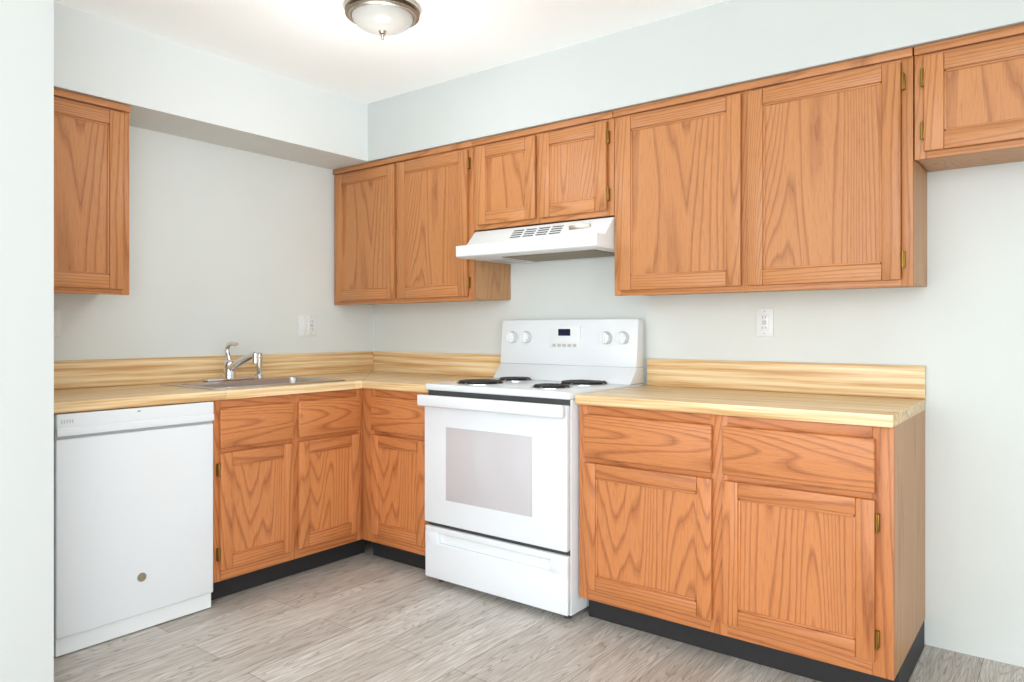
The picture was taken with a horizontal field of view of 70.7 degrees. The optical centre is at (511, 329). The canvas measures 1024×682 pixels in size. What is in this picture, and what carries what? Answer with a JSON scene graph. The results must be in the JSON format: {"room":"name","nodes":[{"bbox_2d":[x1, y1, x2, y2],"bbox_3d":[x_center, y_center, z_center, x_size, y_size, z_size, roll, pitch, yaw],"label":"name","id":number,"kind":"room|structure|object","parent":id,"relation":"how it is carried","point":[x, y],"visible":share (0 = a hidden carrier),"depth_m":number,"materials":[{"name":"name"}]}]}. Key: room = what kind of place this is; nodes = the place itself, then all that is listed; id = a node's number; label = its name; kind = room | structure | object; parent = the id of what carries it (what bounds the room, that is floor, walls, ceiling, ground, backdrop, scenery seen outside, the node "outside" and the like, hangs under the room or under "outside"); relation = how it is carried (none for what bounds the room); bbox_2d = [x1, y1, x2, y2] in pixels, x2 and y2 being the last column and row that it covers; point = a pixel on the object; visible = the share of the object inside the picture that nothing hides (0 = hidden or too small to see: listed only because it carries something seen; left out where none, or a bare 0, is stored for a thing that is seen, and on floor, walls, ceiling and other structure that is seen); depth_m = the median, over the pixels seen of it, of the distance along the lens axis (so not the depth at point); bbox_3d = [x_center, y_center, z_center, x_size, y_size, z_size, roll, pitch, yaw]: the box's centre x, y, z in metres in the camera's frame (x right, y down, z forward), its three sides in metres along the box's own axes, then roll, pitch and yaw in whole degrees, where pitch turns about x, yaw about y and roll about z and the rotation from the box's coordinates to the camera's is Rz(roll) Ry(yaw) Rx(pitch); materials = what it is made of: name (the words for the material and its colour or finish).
{"room":"kitchen","nodes":[
{"label":"kitchen","id":0,"kind":"room"},
{"bbox_2d":[0,0,53,681],"bbox_3d":[-2.247,-0.055,1.971,1.000,2.456,1.426,0,0,38],"label":"wall","id":1,"kind":"structure","parent":0,"point":[26,340],"depth_m":2.17,"materials":[{"name":"paint"}]},
{"bbox_2d":[54,126,372,360],"bbox_3d":[-3.035,-0.055,1.931,0.200,2.456,7.200,0,0,38],"label":"wall","id":2,"kind":"structure","parent":0,"point":[227,245],"depth_m":3.73,"materials":[{"name":"paint"}]},
{"bbox_2d":[54,309,60,335],"bbox_3d":[-1.988,-0.032,3.116,0.010,0.118,0.074,0,0,38],"label":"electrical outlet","id":3,"kind":"object","parent":2,"relation":"attached to","point":[57,322],"visible":0.27,"depth_m":3.13,"materials":[{"name":"white plastic"}]},
{"bbox_2d":[54,88,130,294],"bbox_3d":[-1.909,-0.552,2.954,0.326,0.806,0.538,0,0,38],"label":"upper cabinet","id":4,"kind":"object","parent":2,"relation":"attached to","point":[91,195],"visible":0.65,"depth_m":2.95,"materials":[{"name":"brown wood"}]},
{"bbox_2d":[299,315,315,335],"bbox_3d":[-1.178,-0.027,4.163,0.011,0.118,0.120,0,0,38],"label":"electrical outlet","id":5,"kind":"object","parent":2,"relation":"attached to","point":[307,325],"visible":1,"depth_m":4.16,"materials":[{"name":"white plastic"}]},
{"bbox_2d":[54,0,727,103],"bbox_3d":[-0.068,-1.333,-0.361,7.700,0.100,7.200,0,0,38],"label":"ceiling","id":6,"kind":"structure","parent":0,"point":[328,45],"depth_m":3.11,"materials":[{"name":"paint"}]},
{"bbox_2d":[344,0,419,39],"bbox_3d":[-0.515,-1.218,2.872,0.296,0.128,0.296,0,0,38],"label":"ceiling light","id":7,"kind":"object","parent":6,"relation":"attached to","point":[382,18],"visible":1,"depth_m":2.81,"materials":[{"name":"silver metal"}]},
{"bbox_2d":[54,540,1023,681],"bbox_3d":[-0.068,1.223,-0.361,7.700,0.100,7.200,0,0,38],"label":"floor","id":8,"kind":"structure","parent":0,"point":[367,615],"depth_m":2.67,"materials":[{"name":"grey wood"}]},
{"bbox_2d":[54,401,213,656],"bbox_3d":[-1.672,0.734,2.981,0.610,0.867,0.596,0,0,38],"label":"dishwasher","id":9,"kind":"object","parent":8,"relation":"on","point":[133,519],"visible":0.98,"depth_m":2.77,"materials":[{"name":"white metal"}]},
{"bbox_2d":[211,388,363,599],"bbox_3d":[-1.251,0.735,3.558,0.630,0.876,0.821,0,0,38],"label":"base cabinet","id":10,"kind":"object","parent":8,"relation":"on","point":[287,485],"visible":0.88,"depth_m":3.29,"materials":[{"name":"brown wood"}]},
{"bbox_2d":[54,351,437,413],"bbox_3d":[-1.288,0.214,3.504,0.638,0.163,2.168,0,0,38],"label":"countertop","id":11,"kind":"structure","parent":10,"relation":"on","point":[91,385],"depth_m":3.37,"materials":[{"name":"laminate"}]},
{"bbox_2d":[160,341,344,389],"bbox_3d":[-1.253,0.243,3.543,0.480,0.371,0.740,0,0,38],"label":"sink","id":12,"kind":"object","parent":11,"relation":"in","point":[229,380],"visible":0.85,"depth_m":3.61,"materials":[{"name":"silver metal"}]},
{"bbox_2d":[362,351,500,392],"bbox_3d":[-0.626,0.214,3.960,1.082,0.163,0.638,0,0,38],"label":"countertop","id":13,"kind":"structure","parent":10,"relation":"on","point":[447,367],"depth_m":4.07,"materials":[{"name":"laminate"}]},
{"bbox_2d":[362,388,427,569],"bbox_3d":[-0.393,0.735,3.784,0.494,0.877,0.630,0,0,38],"label":"base cabinet","id":14,"kind":"object","parent":8,"relation":"on","point":[394,522],"visible":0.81,"depth_m":3.55,"materials":[{"name":"brown wood"}]},
{"bbox_2d":[417,319,643,618],"bbox_3d":[0.088,0.560,3.337,0.800,1.225,0.690,0,0,38],"label":"stove","id":15,"kind":"object","parent":8,"relation":"on","point":[502,481],"visible":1,"depth_m":3.12,"materials":[{"name":"white metal"}]},
{"bbox_2d":[579,405,924,681],"bbox_3d":[0.899,0.735,2.787,1.134,0.877,0.630,0,0,38],"label":"base cabinet","id":16,"kind":"object","parent":8,"relation":"on","point":[794,547],"visible":0.92,"depth_m":2.47,"materials":[{"name":"brown wood"}]},
{"bbox_2d":[575,358,925,427],"bbox_3d":[0.897,0.214,2.784,1.138,0.163,0.638,0,0,38],"label":"countertop","id":17,"kind":"structure","parent":16,"relation":"on","point":[889,396],"depth_m":2.80,"materials":[{"name":"laminate"}]},
{"bbox_2d":[54,0,1023,169],"bbox_3d":[-0.050,-1.120,-0.501,7.500,0.326,7.000,0,0,38],"label":"soffit","id":18,"kind":"structure","parent":0,"point":[161,84],"depth_m":3.14,"materials":[{"name":"paint"}]},
{"bbox_2d":[373,161,1023,666],"bbox_3d":[2.151,-0.055,2.348,7.500,2.456,0.200,0,0,38],"label":"wall","id":19,"kind":"structure","parent":0,"point":[955,325],"depth_m":2.66,"materials":[{"name":"paint"}]},
{"bbox_2d":[333,141,510,304],"bbox_3d":[-0.542,-0.552,4.092,1.098,0.806,0.326,0,0,38],"label":"upper cabinet","id":20,"kind":"object","parent":19,"relation":"attached to","point":[403,226],"visible":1,"depth_m":3.90,"materials":[{"name":"brown wood"}]},
{"bbox_2d":[456,217,614,264],"bbox_3d":[0.177,-0.420,3.461,0.800,0.149,0.445,0,0,38],"label":"range hood","id":21,"kind":"object","parent":19,"relation":"attached to","point":[582,239],"visible":0.94,"depth_m":3.32,"materials":[{"name":"white metal"}]},
{"bbox_2d":[472,111,614,230],"bbox_3d":[0.213,-0.729,3.509,0.806,0.453,0.326,0,0,38],"label":"upper cabinet","id":22,"kind":"object","parent":19,"relation":"attached to","point":[559,172],"visible":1,"depth_m":3.35,"materials":[{"name":"brown wood"}]},
{"bbox_2d":[756,308,773,335],"bbox_3d":[1.068,-0.032,3.051,0.074,0.118,0.010,0,0,38],"label":"electrical outlet","id":23,"kind":"object","parent":19,"relation":"attached to","point":[764,322],"visible":1,"depth_m":3.05,"materials":[{"name":"white plastic"}]},
{"bbox_2d":[613,47,926,295],"bbox_3d":[0.990,-0.552,2.909,1.152,0.806,0.326,0,0,38],"label":"upper cabinet","id":24,"kind":"object","parent":19,"relation":"attached to","point":[810,179],"visible":1,"depth_m":2.71,"materials":[{"name":"brown wood"}]},
{"bbox_2d":[914,24,1023,171],"bbox_3d":[1.813,-0.765,2.273,0.920,0.380,0.326,0,0,38],"label":"upper cabinet","id":25,"kind":"object","parent":19,"relation":"attached to","point":[969,100],"visible":1,"depth_m":2.34,"materials":[{"name":"brown wood"}]}
]}

